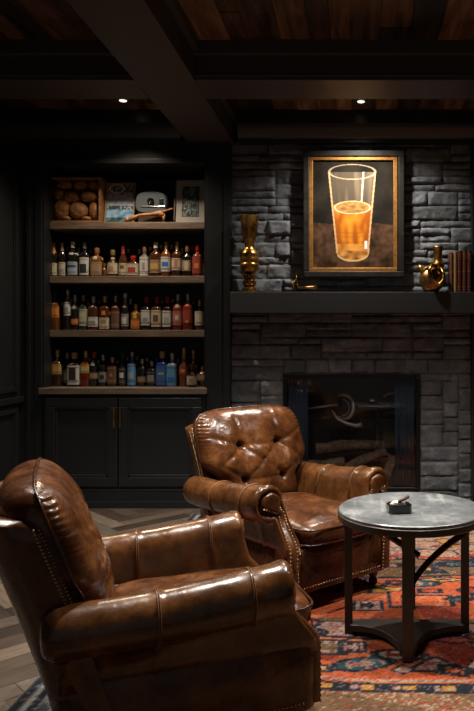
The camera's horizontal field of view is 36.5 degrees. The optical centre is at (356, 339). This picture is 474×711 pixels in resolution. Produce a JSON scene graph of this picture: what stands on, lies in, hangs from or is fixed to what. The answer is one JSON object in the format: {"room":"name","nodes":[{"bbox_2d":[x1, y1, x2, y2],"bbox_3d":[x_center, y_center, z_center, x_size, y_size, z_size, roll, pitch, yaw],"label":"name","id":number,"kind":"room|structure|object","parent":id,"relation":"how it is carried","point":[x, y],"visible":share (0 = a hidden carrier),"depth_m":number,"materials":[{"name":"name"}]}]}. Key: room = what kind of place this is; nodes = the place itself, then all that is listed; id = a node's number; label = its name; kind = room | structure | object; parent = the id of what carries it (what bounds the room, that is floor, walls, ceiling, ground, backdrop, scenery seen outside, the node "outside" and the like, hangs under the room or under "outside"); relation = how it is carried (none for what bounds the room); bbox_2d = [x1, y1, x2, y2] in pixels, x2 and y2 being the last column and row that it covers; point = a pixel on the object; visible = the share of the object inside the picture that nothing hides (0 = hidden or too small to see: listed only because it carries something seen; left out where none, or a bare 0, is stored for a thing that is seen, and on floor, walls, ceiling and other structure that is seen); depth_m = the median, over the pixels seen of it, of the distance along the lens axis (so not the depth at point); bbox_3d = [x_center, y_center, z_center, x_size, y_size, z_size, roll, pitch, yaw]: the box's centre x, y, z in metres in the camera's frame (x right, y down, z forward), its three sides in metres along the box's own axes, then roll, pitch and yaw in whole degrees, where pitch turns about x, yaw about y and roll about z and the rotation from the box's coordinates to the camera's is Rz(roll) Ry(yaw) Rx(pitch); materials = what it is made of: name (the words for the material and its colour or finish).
{"room":"bar","nodes":[
{"label":"bar","id":0,"kind":"room"},
{"bbox_2d":[0,100,23,480],"bbox_3d":[-2.595,-0.220,2.325,0.150,3.020,7.050,0,0,0],"label":"wall","id":1,"kind":"structure","parent":0,"point":[10,398],"depth_m":5.12,"materials":[{"name":"black paint"}]},
{"bbox_2d":[20,142,50,463],"bbox_3d":[-2.467,-0.220,5.534,0.165,2.980,0.492,0,0,0],"label":"trim","id":2,"kind":"structure","parent":1,"relation":"attached to","point":[31,167],"depth_m":5.30,"materials":[{"name":"black paint"}]},
{"bbox_2d":[0,39,149,98],"bbox_3d":[-1.919,-1.610,4.200,1.263,0.220,0.410,0,0,0],"label":"trim","id":3,"kind":"structure","parent":1,"relation":"attached to","point":[29,69],"depth_m":4.04,"materials":[{"name":"grey wood"}]},
{"bbox_2d":[14,109,180,141],"bbox_3d":[-1.942,-1.610,5.304,1.215,0.220,0.212,0,0,0],"label":"trim","id":4,"kind":"structure","parent":1,"relation":"attached to","point":[32,125],"depth_m":5.23,"materials":[{"name":"black paint"}]},
{"bbox_2d":[0,508,199,710],"bbox_3d":[0.025,1.272,2.325,5.250,0.003,7.050,0,0,0],"label":"floor","id":5,"kind":"structure","parent":0,"point":[18,668],"depth_m":3.19,"materials":[{"name":"brown wood"}]},
{"bbox_2d":[43,394,205,507],"bbox_3d":[-1.765,0.840,5.501,1.240,0.860,0.518,0,0,0],"label":"base cabinet","id":6,"kind":"object","parent":5,"relation":"on","point":[121,450],"visible":0.8,"depth_m":5.29,"materials":[{"name":"black paint"}]},
{"bbox_2d":[38,385,206,393],"bbox_3d":[-1.765,0.385,5.515,1.264,0.046,0.500,0,0,0],"label":"countertop","id":7,"kind":"structure","parent":6,"relation":"on","point":[178,389],"depth_m":5.26,"materials":[{"name":"brown wood"}]},
{"bbox_2d":[52,350,63,386],"bbox_3d":[-2.342,0.220,5.474,0.077,0.283,0.077,0,0,0],"label":"bottle","id":8,"kind":"object","parent":7,"relation":"on","point":[57,364],"visible":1,"depth_m":5.44,"materials":[{"name":"brown glass"}]},
{"bbox_2d":[63,353,69,385],"bbox_3d":[-2.287,0.232,5.529,0.069,0.259,0.069,0,0,0],"label":"bottle","id":9,"kind":"object","parent":7,"relation":"on","point":[67,361],"visible":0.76,"depth_m":5.50,"materials":[{"name":"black glass"}]},
{"bbox_2d":[67,352,79,386],"bbox_3d":[-2.209,0.230,5.474,0.096,0.264,0.096,0,0,0],"label":"bottle","id":10,"kind":"object","parent":7,"relation":"on","point":[73,368],"visible":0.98,"depth_m":5.43,"materials":[{"name":"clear glass"}]},
{"bbox_2d":[80,351,89,386],"bbox_3d":[-2.121,0.224,5.474,0.073,0.276,0.072,0,0,0],"label":"bottle","id":11,"kind":"object","parent":7,"relation":"on","point":[84,366],"visible":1,"depth_m":5.44,"materials":[{"name":"red glass"}]},
{"bbox_2d":[89,352,98,385],"bbox_3d":[-2.057,0.228,5.475,0.073,0.268,0.073,0,0,0],"label":"bottle","id":12,"kind":"object","parent":7,"relation":"on","point":[93,365],"visible":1,"depth_m":5.44,"materials":[{"name":"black glass"}]},
{"bbox_2d":[98,355,107,385],"bbox_3d":[-1.985,0.239,5.474,0.064,0.244,0.065,0,0,0],"label":"bottle","id":13,"kind":"object","parent":7,"relation":"on","point":[102,374],"visible":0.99,"depth_m":5.45,"materials":[{"name":"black glass"}]},
{"bbox_2d":[107,357,117,386],"bbox_3d":[-1.912,0.247,5.474,0.073,0.228,0.072,0,0,0],"label":"bottle","id":14,"kind":"object","parent":7,"relation":"on","point":[112,370],"visible":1,"depth_m":5.44,"materials":[{"name":"brown glass"}]},
{"bbox_2d":[118,352,126,385],"bbox_3d":[-1.833,0.228,5.474,0.063,0.268,0.065,0,0,0],"label":"bottle","id":15,"kind":"object","parent":7,"relation":"on","point":[122,370],"visible":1,"depth_m":5.45,"materials":[{"name":"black glass"}]},
{"bbox_2d":[43,166,205,386],"bbox_3d":[-1.765,-0.481,5.540,1.238,1.678,0.460,0,0,0],"label":"shelving","id":16,"kind":"object","parent":7,"relation":"on","point":[106,236],"visible":0.4,"depth_m":5.68,"materials":[{"name":"black paint"}]},
{"bbox_2d":[52,243,57,275],"bbox_3d":[-2.372,-0.627,5.474,0.063,0.264,0.064,0,0,0],"label":"bottle","id":17,"kind":"object","parent":16,"relation":"on","point":[54,255],"visible":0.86,"depth_m":5.45,"materials":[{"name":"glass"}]},
{"bbox_2d":[52,291,60,329],"bbox_3d":[-2.362,-0.230,5.474,0.077,0.306,0.076,0,0,0],"label":"bottle","id":18,"kind":"object","parent":16,"relation":"on","point":[56,307],"visible":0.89,"depth_m":5.44,"materials":[{"name":"orange glass"}]},
{"bbox_2d":[58,243,66,275],"bbox_3d":[-2.305,-0.627,5.474,0.063,0.264,0.065,0,0,0],"label":"bottle","id":19,"kind":"object","parent":16,"relation":"on","point":[62,259],"visible":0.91,"depth_m":5.45,"materials":[{"name":"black glass"}]},
{"bbox_2d":[63,290,70,329],"bbox_3d":[-2.262,-0.234,5.474,0.063,0.314,0.065,0,0,0],"label":"bottle","id":20,"kind":"object","parent":16,"relation":"on","point":[66,305],"visible":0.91,"depth_m":5.45,"materials":[{"name":"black glass"}]},
{"bbox_2d":[67,242,78,275],"bbox_3d":[-2.221,-0.630,5.475,0.082,0.272,0.082,0,0,0],"label":"bottle","id":21,"kind":"object","parent":16,"relation":"on","point":[72,256],"visible":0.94,"depth_m":5.44,"materials":[{"name":"clear glass"}]},
{"bbox_2d":[70,295,78,329],"bbox_3d":[-2.204,-0.215,5.475,0.064,0.274,0.064,0,0,0],"label":"bottle","id":22,"kind":"object","parent":16,"relation":"on","point":[74,308],"visible":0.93,"depth_m":5.45,"materials":[{"name":"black glass"}]},
{"bbox_2d":[52,172,108,221],"bbox_3d":[-2.192,-1.118,5.530,0.406,0.415,0.180,0,0,0],"label":"wooden crate","id":23,"kind":"object","parent":16,"relation":"on","point":[102,182],"visible":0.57,"depth_m":5.47,"materials":[{"name":"brown wood"}]},
{"bbox_2d":[54,199,69,219],"bbox_3d":[-2.322,-1.024,5.514,0.134,0.168,0.103,0,0,0],"label":"stone","id":24,"kind":"object","parent":23,"relation":"in","point":[61,207],"visible":0.91,"depth_m":5.47,"materials":[{"name":"brown stone"}]},
{"bbox_2d":[54,189,64,199],"bbox_3d":[-2.343,-1.143,5.519,0.087,0.089,0.103,0,0,0],"label":"stone","id":25,"kind":"object","parent":24,"relation":"on","point":[58,193],"visible":0.8,"depth_m":5.48,"materials":[{"name":"brown stone"}]},
{"bbox_2d":[57,181,72,189],"bbox_3d":[-2.308,-1.222,5.535,0.121,0.073,0.102,0,0,0],"label":"stone","id":26,"kind":"object","parent":25,"relation":"on","point":[63,185],"visible":1,"depth_m":5.50,"materials":[{"name":"brown stone"}]},
{"bbox_2d":[69,202,88,219],"bbox_3d":[-2.196,-1.017,5.519,0.155,0.137,0.102,0,0,0],"label":"stone","id":27,"kind":"object","parent":23,"relation":"in","point":[77,210],"visible":0.99,"depth_m":5.48,"materials":[{"name":"brown stone"}]},
{"bbox_2d":[63,191,80,203],"bbox_3d":[-2.253,-1.124,5.524,0.139,0.095,0.104,0,0,0],"label":"stone","id":28,"kind":"object","parent":27,"relation":"on","point":[71,197],"visible":0.97,"depth_m":5.49,"materials":[{"name":"brown stone"}]},
{"bbox_2d":[73,181,88,189],"bbox_3d":[-2.179,-1.222,5.527,0.118,0.074,0.104,0,0,0],"label":"stone","id":29,"kind":"object","parent":23,"relation":"in","point":[80,185],"visible":1,"depth_m":5.49,"materials":[{"name":"brown stone"}]},
{"bbox_2d":[89,203,98,218],"bbox_3d":[-2.064,-1.018,5.524,0.104,0.134,0.101,0,0,0],"label":"stone","id":30,"kind":"object","parent":23,"relation":"in","point":[94,207],"visible":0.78,"depth_m":5.49,"materials":[{"name":"brown stone"}]},
{"bbox_2d":[80,190,98,202],"bbox_3d":[-2.103,-1.132,5.515,0.146,0.094,0.101,0,0,0],"label":"stone","id":31,"kind":"object","parent":30,"relation":"on","point":[86,196],"visible":0.97,"depth_m":5.48,"materials":[{"name":"brown stone"}]},
{"bbox_2d":[89,181,98,190],"bbox_3d":[-2.074,-1.217,5.532,0.088,0.071,0.102,0,0,0],"label":"stone","id":32,"kind":"object","parent":31,"relation":"on","point":[93,185],"visible":0.87,"depth_m":5.49,"materials":[{"name":"brown stone"}]},
{"bbox_2d":[78,295,87,329],"bbox_3d":[-2.139,-0.215,5.474,0.066,0.274,0.066,0,0,0],"label":"bottle","id":33,"kind":"object","parent":16,"relation":"on","point":[82,311],"visible":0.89,"depth_m":5.45,"materials":[{"name":"green glass"}]},
{"bbox_2d":[79,243,89,275],"bbox_3d":[-2.129,-0.627,5.474,0.077,0.264,0.077,0,0,0],"label":"bottle","id":34,"kind":"object","parent":16,"relation":"on","point":[84,256],"visible":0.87,"depth_m":5.44,"materials":[{"name":"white glass"}]},
{"bbox_2d":[87,296,98,329],"bbox_3d":[-2.059,-0.211,5.474,0.080,0.267,0.080,0,0,0],"label":"bottle","id":35,"kind":"object","parent":16,"relation":"on","point":[93,310],"visible":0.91,"depth_m":5.44,"materials":[{"name":"brown glass"}]},
{"bbox_2d":[90,248,103,275],"bbox_3d":[-2.034,-0.607,5.475,0.092,0.225,0.092,0,0,0],"label":"bottle","id":36,"kind":"object","parent":16,"relation":"on","point":[96,262],"visible":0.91,"depth_m":5.43,"materials":[{"name":"orange glass"}]},
{"bbox_2d":[99,296,110,329],"bbox_3d":[-1.971,-0.211,5.475,0.082,0.267,0.082,0,0,0],"label":"bottle","id":37,"kind":"object","parent":16,"relation":"on","point":[104,310],"visible":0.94,"depth_m":5.44,"materials":[{"name":"brown glass"}]},
{"bbox_2d":[107,250,118,275],"bbox_3d":[-1.910,-0.599,5.474,0.086,0.209,0.088,0,0,0],"label":"bottle","id":38,"kind":"object","parent":16,"relation":"on","point":[112,265],"visible":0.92,"depth_m":5.44,"materials":[{"name":"brown glass"}]},
{"bbox_2d":[111,296,120,329],"bbox_3d":[-1.887,-0.211,5.474,0.069,0.267,0.070,0,0,0],"label":"bottle","id":39,"kind":"object","parent":16,"relation":"on","point":[115,309],"visible":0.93,"depth_m":5.44,"materials":[{"name":"brown glass"}]},
{"bbox_2d":[104,183,135,221],"bbox_3d":[-1.868,-1.078,5.525,0.232,0.335,0.074,0,0,0],"label":"framed picture","id":40,"kind":"object","parent":16,"relation":"on","point":[120,199],"visible":0.85,"depth_m":5.52,"materials":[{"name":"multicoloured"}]},
{"bbox_2d":[119,245,127,275],"bbox_3d":[-1.829,-0.619,5.474,0.066,0.248,0.068,0,0,0],"label":"bottle","id":41,"kind":"object","parent":16,"relation":"on","point":[123,260],"visible":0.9,"depth_m":5.45,"materials":[{"name":"brown glass"}]},
{"bbox_2d":[121,293,128,329],"bbox_3d":[-1.813,-0.221,5.474,0.063,0.286,0.065,0,0,0],"label":"bottle","id":42,"kind":"object","parent":16,"relation":"on","point":[125,310],"visible":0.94,"depth_m":5.45,"materials":[{"name":"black glass"}]},
{"bbox_2d":[128,299,133,329],"bbox_3d":[-1.818,-0.203,5.620,0.064,0.251,0.064,0,0,0],"label":"bottle","id":43,"kind":"object","parent":16,"relation":"on","point":[131,309],"visible":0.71,"depth_m":5.59,"materials":[{"name":"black glass"}]},
{"bbox_2d":[126,256,138,275],"bbox_3d":[-1.749,-0.576,5.474,0.096,0.162,0.096,0,0,0],"label":"bottle","id":44,"kind":"object","parent":16,"relation":"on","point":[132,267],"visible":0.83,"depth_m":5.43,"materials":[{"name":"brown glass"}]},
{"bbox_2d":[131,304,140,329],"bbox_3d":[-1.728,-0.179,5.475,0.073,0.204,0.073,0,0,0],"label":"bottle","id":45,"kind":"object","parent":16,"relation":"on","point":[135,315],"visible":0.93,"depth_m":5.44,"materials":[{"name":"orange glass"}]},
{"bbox_2d":[139,247,149,275],"bbox_3d":[-1.661,-0.611,5.474,0.070,0.233,0.069,0,0,0],"label":"bottle","id":46,"kind":"object","parent":16,"relation":"on","point":[144,259],"visible":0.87,"depth_m":5.44,"materials":[{"name":"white glass"}]},
{"bbox_2d":[141,297,150,329],"bbox_3d":[-1.648,-0.207,5.474,0.073,0.259,0.072,0,0,0],"label":"bottle","id":47,"kind":"object","parent":16,"relation":"on","point":[146,310],"visible":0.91,"depth_m":5.44,"materials":[{"name":"clear glass"}]},
{"bbox_2d":[124,208,172,221],"bbox_3d":[-1.614,-0.968,5.428,0.379,0.114,0.053,0,0,0],"label":"branch","id":48,"kind":"object","parent":16,"relation":"on","point":[157,213],"visible":1,"depth_m":5.42,"materials":[{"name":"brown wood"}]},
{"bbox_2d":[135,192,169,221],"bbox_3d":[-1.607,-1.036,5.492,0.259,0.251,0.105,0,0,0],"label":"vintage camera","id":49,"kind":"object","parent":16,"relation":"on","point":[146,202],"visible":0.87,"depth_m":5.46,"materials":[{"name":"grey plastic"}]},
{"bbox_2d":[149,242,160,275],"bbox_3d":[-1.574,-0.628,5.474,0.088,0.268,0.088,0,0,0],"label":"bottle","id":50,"kind":"object","parent":16,"relation":"on","point":[155,256],"visible":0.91,"depth_m":5.43,"materials":[{"name":"brown glass"}]},
{"bbox_2d":[151,297,162,329],"bbox_3d":[-1.564,-0.207,5.474,0.080,0.259,0.080,0,0,0],"label":"bottle","id":51,"kind":"object","parent":16,"relation":"on","point":[156,311],"visible":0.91,"depth_m":5.44,"materials":[{"name":"brown glass"}]},
{"bbox_2d":[161,242,171,275],"bbox_3d":[-1.492,-0.630,5.474,0.078,0.272,0.079,0,0,0],"label":"bottle","id":52,"kind":"object","parent":16,"relation":"on","point":[166,257],"visible":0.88,"depth_m":5.44,"materials":[{"name":"orange glass"}]},
{"bbox_2d":[162,297,172,329],"bbox_3d":[-1.482,-0.207,5.474,0.070,0.259,0.069,0,0,0],"label":"bottle","id":53,"kind":"object","parent":16,"relation":"on","point":[167,312],"visible":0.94,"depth_m":5.44,"materials":[{"name":"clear glass"}]},
{"bbox_2d":[172,242,181,275],"bbox_3d":[-1.406,-0.630,5.474,0.080,0.272,0.080,0,0,0],"label":"bottle","id":54,"kind":"object","parent":16,"relation":"on","point":[176,255],"visible":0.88,"depth_m":5.44,"materials":[{"name":"brown glass"}]},
{"bbox_2d":[173,294,182,329],"bbox_3d":[-1.400,-0.217,5.475,0.079,0.278,0.079,0,0,0],"label":"bottle","id":55,"kind":"object","parent":16,"relation":"on","point":[177,308],"visible":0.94,"depth_m":5.44,"materials":[{"name":"red glass"}]},
{"bbox_2d":[182,246,191,275],"bbox_3d":[-1.327,-0.615,5.474,0.073,0.241,0.072,0,0,0],"label":"bottle","id":56,"kind":"object","parent":16,"relation":"on","point":[186,259],"visible":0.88,"depth_m":5.44,"materials":[{"name":"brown glass"}]},
{"bbox_2d":[183,294,192,329],"bbox_3d":[-1.322,-0.219,5.474,0.077,0.282,0.077,0,0,0],"label":"bottle","id":57,"kind":"object","parent":16,"relation":"on","point":[187,308],"visible":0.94,"depth_m":5.44,"materials":[{"name":"red glass"}]},
{"bbox_2d":[173,179,203,221],"bbox_3d":[-1.311,-1.093,5.515,0.256,0.364,0.074,0,0,0],"label":"framed picture","id":58,"kind":"object","parent":16,"relation":"on","point":[188,193],"visible":0.94,"depth_m":5.51,"materials":[{"name":"brown wood"}]},
{"bbox_2d":[182,186,199,215],"bbox_3d":[-1.311,-1.093,5.514,0.135,0.242,0.033,0,0,0],"label":"print","id":59,"kind":"object","parent":58,"relation":"attached to","point":[190,194],"depth_m":5.52},
{"bbox_2d":[192,245,202,275],"bbox_3d":[-1.247,-0.619,5.474,0.077,0.248,0.077,0,0,0],"label":"bottle","id":60,"kind":"object","parent":16,"relation":"on","point":[197,259],"visible":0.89,"depth_m":5.44,"materials":[{"name":"red glass"}]},
{"bbox_2d":[195,300,203,329],"bbox_3d":[-1.231,-0.195,5.474,0.070,0.235,0.072,0,0,0],"label":"bottle","id":61,"kind":"object","parent":16,"relation":"on","point":[199,315],"visible":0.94,"depth_m":5.45,"materials":[{"name":"brown glass"}]},
{"bbox_2d":[127,352,136,386],"bbox_3d":[-1.758,0.228,5.474,0.070,0.268,0.072,0,0,0],"label":"bottle","id":62,"kind":"object","parent":7,"relation":"on","point":[131,368],"visible":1,"depth_m":5.45,"materials":[{"name":"blue glass"}]},
{"bbox_2d":[137,359,146,385],"bbox_3d":[-1.679,0.255,5.474,0.069,0.213,0.069,0,0,0],"label":"bottle","id":63,"kind":"object","parent":7,"relation":"on","point":[141,372],"visible":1,"depth_m":5.44,"materials":[{"name":"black glass"}]},
{"bbox_2d":[146,361,155,386],"bbox_3d":[-1.603,0.263,5.474,0.073,0.197,0.072,0,0,0],"label":"bottle","id":64,"kind":"object","parent":7,"relation":"on","point":[151,372],"visible":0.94,"depth_m":5.44,"materials":[{"name":"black glass"}]},
{"bbox_2d":[156,351,167,386],"bbox_3d":[-1.523,0.226,5.474,0.084,0.272,0.084,0,0,0],"label":"bottle","id":65,"kind":"object","parent":7,"relation":"on","point":[161,370],"visible":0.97,"depth_m":5.43,"materials":[{"name":"blue glass"}]},
{"bbox_2d":[166,353,177,386],"bbox_3d":[-1.445,0.232,5.474,0.077,0.260,0.077,0,0,0],"label":"bottle","id":66,"kind":"object","parent":7,"relation":"on","point":[172,367],"visible":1,"depth_m":5.44,"materials":[{"name":"blue glass"}]},
{"bbox_2d":[179,348,188,386],"bbox_3d":[-1.353,0.212,5.474,0.075,0.299,0.077,0,0,0],"label":"bottle","id":67,"kind":"object","parent":7,"relation":"on","point":[183,367],"visible":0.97,"depth_m":5.45,"materials":[{"name":"orange glass"}]},
{"bbox_2d":[187,364,197,386],"bbox_3d":[-1.271,0.275,5.399,0.081,0.172,0.083,0,0,0],"label":"bottle","id":68,"kind":"object","parent":7,"relation":"on","point":[192,380],"visible":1,"depth_m":5.37,"materials":[{"name":"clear glass"}]},
{"bbox_2d":[189,350,197,385],"bbox_3d":[-1.292,0.220,5.529,0.068,0.282,0.070,0,0,0],"label":"bottle","id":69,"kind":"object","parent":7,"relation":"on","point":[193,361],"visible":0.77,"depth_m":5.52,"materials":[{"name":"red glass"}]},
{"bbox_2d":[197,366,203,385],"bbox_3d":[-1.208,0.282,5.474,0.070,0.158,0.070,0,0,0],"label":"bottle","id":70,"kind":"object","parent":7,"relation":"on","point":[200,376],"visible":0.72,"depth_m":5.44,"materials":[{"name":"brown glass"}]},
{"bbox_2d":[7,513,473,710],"bbox_3d":[0.480,1.264,3.265,3.340,0.011,3.630,0,0,0],"label":"rug","id":71,"kind":"object","parent":5,"relation":"on","point":[360,671],"visible":0.21,"depth_m":2.86,"materials":[{"name":"fabric"}]},
{"bbox_2d":[0,457,321,710],"bbox_3d":[-0.682,0.825,2.329,1.022,0.863,0.848,0,0,-23],"label":"armchair","id":72,"kind":"object","parent":71,"relation":"on","point":[181,616],"visible":1,"depth_m":2.03,"materials":[{"name":"brown leather"}]},
{"bbox_2d":[0,459,113,601],"bbox_3d":[-0.946,0.639,2.219,0.335,0.480,0.664,0,0,-23],"label":"cushion","id":73,"kind":"object","parent":72,"relation":"on","point":[52,549],"depth_m":1.93,"materials":[{"name":"brown leather"}]},
{"bbox_2d":[113,567,310,621],"bbox_3d":[-0.539,0.897,2.388,0.712,0.145,0.474,0,0,-23],"label":"seat cushion","id":74,"kind":"object","parent":72,"relation":"on","point":[127,580],"depth_m":2.48,"materials":[{"name":"brown leather"}]},
{"bbox_2d":[183,405,389,592],"bbox_3d":[-0.398,0.816,3.712,0.866,0.881,1.044,0,0,-42],"label":"armchair","id":75,"kind":"object","parent":71,"relation":"on","point":[247,460],"visible":0.89,"depth_m":3.63,"materials":[{"name":"brown leather"}]},
{"bbox_2d":[193,406,304,492],"bbox_3d":[-0.593,0.626,3.929,0.678,0.490,0.342,0,0,-42],"label":"cushion","id":76,"kind":"object","parent":75,"relation":"on","point":[263,445],"depth_m":3.82,"materials":[{"name":"brown leather"}]},
{"bbox_2d":[282,492,362,544],"bbox_3d":[-0.292,0.890,3.595,0.484,0.148,0.727,0,0,-42],"label":"seat cushion","id":77,"kind":"object","parent":75,"relation":"on","point":[312,517],"depth_m":3.36,"materials":[{"name":"brown leather"}]},
{"bbox_2d":[338,492,473,662],"bbox_3d":[0.232,0.989,3.010,0.630,0.538,0.630,0,0,0],"label":"side table","id":78,"kind":"object","parent":71,"relation":"on","point":[433,515],"visible":0.91,"depth_m":2.92,"materials":[{"name":"metal"}]},
{"bbox_2d":[386,501,411,513],"bbox_3d":[0.176,0.702,2.930,0.098,0.036,0.080,0,0,-12],"label":"ashtray","id":79,"kind":"object","parent":78,"relation":"on","point":[401,509],"visible":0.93,"depth_m":2.89,"materials":[{"name":"black glass"}]},
{"bbox_2d":[0,0,473,109],"bbox_3d":[0.125,-1.740,2.646,5.550,0.060,9.565,0,0,0],"label":"ceiling","id":80,"kind":"structure","parent":0,"point":[19,19],"depth_m":3.83,"materials":[{"name":"brown wood"}]},
{"bbox_2d":[66,0,236,144],"bbox_3d":[-1.117,-1.610,2.150,0.435,0.220,6.500,0,0,0],"label":"ceiling beam","id":81,"kind":"structure","parent":80,"relation":"attached to","point":[154,41],"depth_m":3.76,"materials":[{"name":"grey"}]},
{"bbox_2d":[193,39,473,98],"bbox_3d":[0.831,-1.610,4.200,3.539,0.220,0.410,0,0,0],"label":"ceiling beam","id":82,"kind":"structure","parent":80,"relation":"attached to","point":[283,68],"depth_m":4.04,"materials":[{"name":"grey wood"}]},
{"bbox_2d":[232,141,470,499],"bbox_3d":[-0.043,-0.134,5.410,1.885,2.813,0.100,0,0,0],"label":"stone wall","id":83,"kind":"structure","parent":0,"point":[267,181],"depth_m":5.39,"materials":[{"name":"black stone"}]},
{"bbox_2d":[42,135,205,178],"bbox_3d":[-1.765,-1.518,5.535,1.240,0.385,0.490,0,0,0],"label":"trim","id":84,"kind":"structure","parent":83,"relation":"attached to","point":[183,159],"depth_m":5.30,"materials":[{"name":"black paint"}]},
{"bbox_2d":[206,126,237,410],"bbox_3d":[-1.054,-0.220,5.537,0.183,2.980,0.486,0,0,0],"label":"trim","id":85,"kind":"structure","parent":83,"relation":"attached to","point":[219,213],"depth_m":5.30,"materials":[{"name":"black paint"}]},
{"bbox_2d":[283,373,419,490],"bbox_3d":[-0.042,0.710,5.577,1.057,0.900,0.405,0,0,0],"label":"fireplace","id":86,"kind":"object","parent":83,"relation":"attached to","point":[397,424],"visible":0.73,"depth_m":5.76,"materials":[{"name":"black metal"}]},
{"bbox_2d":[289,380,307,461],"bbox_3d":[-0.456,0.720,5.452,0.148,0.820,0.026,0,0,0],"label":"curtain","id":87,"kind":"object","parent":86,"relation":"hanging from","point":[298,389],"depth_m":5.45,"materials":[{"name":"fabric"}]},
{"bbox_2d":[308,392,394,427],"bbox_3d":[-0.036,0.557,5.601,0.780,0.282,0.110,0,0,0],"label":"iron hook","id":88,"kind":"object","parent":86,"relation":"attached to","point":[343,420],"visible":0.93,"depth_m":5.61,"materials":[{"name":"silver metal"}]},
{"bbox_2d":[395,380,413,484],"bbox_3d":[0.370,0.720,5.452,0.148,0.820,0.026,0,0,0],"label":"curtain","id":89,"kind":"object","parent":86,"relation":"hanging from","point":[404,389],"depth_m":5.45,"materials":[{"name":"fabric"}]},
{"bbox_3d":[-0.032,1.099,5.575,0.622,0.081,0.286,0,0,0],"label":"grate","id":90,"kind":"object","parent":86,"relation":"in","visible":0},
{"bbox_2d":[308,456,345,465],"bbox_3d":[-0.239,0.973,5.516,0.300,0.120,0.093,0,0,6],"label":"log","id":91,"kind":"object","parent":90,"relation":"on","point":[339,461],"visible":0.5,"depth_m":5.48,"materials":[{"name":"brown wood"}]},
{"bbox_2d":[344,448,387,466],"bbox_3d":[0.071,0.950,5.515,0.350,0.197,0.082,0,0,-5],"label":"log","id":92,"kind":"object","parent":90,"relation":"on","point":[364,459],"visible":0.86,"depth_m":5.49,"materials":[{"name":"brown wood"}]},
{"bbox_2d":[383,455,394,479],"bbox_3d":[0.268,1.007,5.516,0.180,0.190,0.099,0,0,-40],"label":"log","id":93,"kind":"object","parent":90,"relation":"on","point":[389,467],"visible":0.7,"depth_m":5.48,"materials":[{"name":"brown wood"}]},
{"bbox_2d":[373,449,391,462],"bbox_3d":[0.220,0.908,5.588,0.220,0.187,0.076,0,0,20],"label":"log","id":94,"kind":"object","parent":93,"relation":"on","point":[385,459],"visible":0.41,"depth_m":5.55,"materials":[{"name":"brown wood"}]},
{"bbox_2d":[316,440,383,454],"bbox_3d":[-0.056,0.856,5.594,0.549,0.118,0.093,0,0,-3],"label":"log","id":95,"kind":"object","parent":94,"relation":"on","point":[336,446],"visible":0.94,"depth_m":5.56,"materials":[{"name":"brown wood"}]},
{"bbox_2d":[230,292,473,313],"bbox_3d":[0.077,-0.279,5.308,2.045,0.158,0.205,0,0,0],"label":"mantel shelf","id":96,"kind":"object","parent":83,"relation":"attached to","point":[240,302],"visible":1,"depth_m":5.21,"materials":[{"name":"grey wood"}]},
{"bbox_2d":[240,214,258,291],"bbox_3d":[-0.809,-0.648,5.270,0.143,0.577,0.143,0,0,0],"label":"brass vase","id":97,"kind":"object","parent":96,"relation":"on","point":[249,260],"visible":0.97,"depth_m":5.22,"materials":[{"name":"gold metal"}]},
{"bbox_2d":[291,277,317,290],"bbox_3d":[-0.395,-0.429,5.270,0.196,0.129,0.090,0,0,0],"label":"dish","id":98,"kind":"object","parent":96,"relation":"on","point":[302,288],"visible":1,"depth_m":5.25,"materials":[{"name":"brown metal"}]},
{"bbox_2d":[418,246,445,291],"bbox_3d":[0.559,-0.532,5.256,0.203,0.346,0.159,0,0,0],"label":"pitcher","id":99,"kind":"object","parent":96,"relation":"on","point":[432,277],"visible":0.95,"depth_m":5.23,"materials":[{"name":"gold metal"}]},
{"bbox_2d":[448,252,452,291],"bbox_3d":[0.708,-0.507,5.298,0.023,0.297,0.134,0,0,0],"label":"book","id":100,"kind":"object","parent":96,"relation":"on","point":[450,255],"visible":0.95,"depth_m":5.24,"materials":[{"name":"brown paper"}]},
{"bbox_2d":[453,252,456,291],"bbox_3d":[0.736,-0.509,5.298,0.026,0.300,0.134,0,0,0],"label":"book","id":101,"kind":"object","parent":96,"relation":"on","point":[454,253],"visible":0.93,"depth_m":5.23,"materials":[{"name":"brown paper"}]},
{"bbox_2d":[457,251,461,291],"bbox_3d":[0.769,-0.512,5.298,0.035,0.308,0.134,0,0,0],"label":"book","id":102,"kind":"object","parent":96,"relation":"on","point":[459,253],"visible":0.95,"depth_m":5.23,"materials":[{"name":"brown leather"}]},
{"bbox_2d":[462,251,466,291],"bbox_3d":[0.806,-0.512,5.298,0.034,0.308,0.134,0,0,0],"label":"book","id":103,"kind":"object","parent":96,"relation":"on","point":[464,253],"visible":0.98,"depth_m":5.23,"materials":[{"name":"brown leather"}]},
{"bbox_2d":[467,250,471,291],"bbox_3d":[0.842,-0.514,5.298,0.034,0.312,0.134,0,0,0],"label":"book","id":104,"kind":"object","parent":96,"relation":"on","point":[469,252],"visible":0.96,"depth_m":5.23,"materials":[{"name":"brown leather"}]},
{"bbox_2d":[303,150,403,277],"bbox_3d":[-0.025,-0.958,5.340,0.767,0.962,0.060,0,0,0],"label":"framed painting","id":105,"kind":"object","parent":83,"relation":"attached to","point":[353,200],"visible":1,"depth_m":5.33,"materials":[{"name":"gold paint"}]},
{"bbox_2d":[236,109,473,145],"bbox_3d":[0.850,-1.610,5.314,3.500,0.220,0.212,0,0,0],"label":"trim","id":106,"kind":"structure","parent":83,"relation":"attached to","point":[276,126],"depth_m":5.24,"materials":[{"name":"black paint"}]},
{"bbox_2d":[470,139,473,501],"bbox_3d":[1.736,-0.220,5.540,1.728,2.980,0.480,0,0,0],"label":"trim","id":107,"kind":"structure","parent":83,"relation":"attached to","point":[472,143],"depth_m":5.30,"materials":[{"name":"black paint"}]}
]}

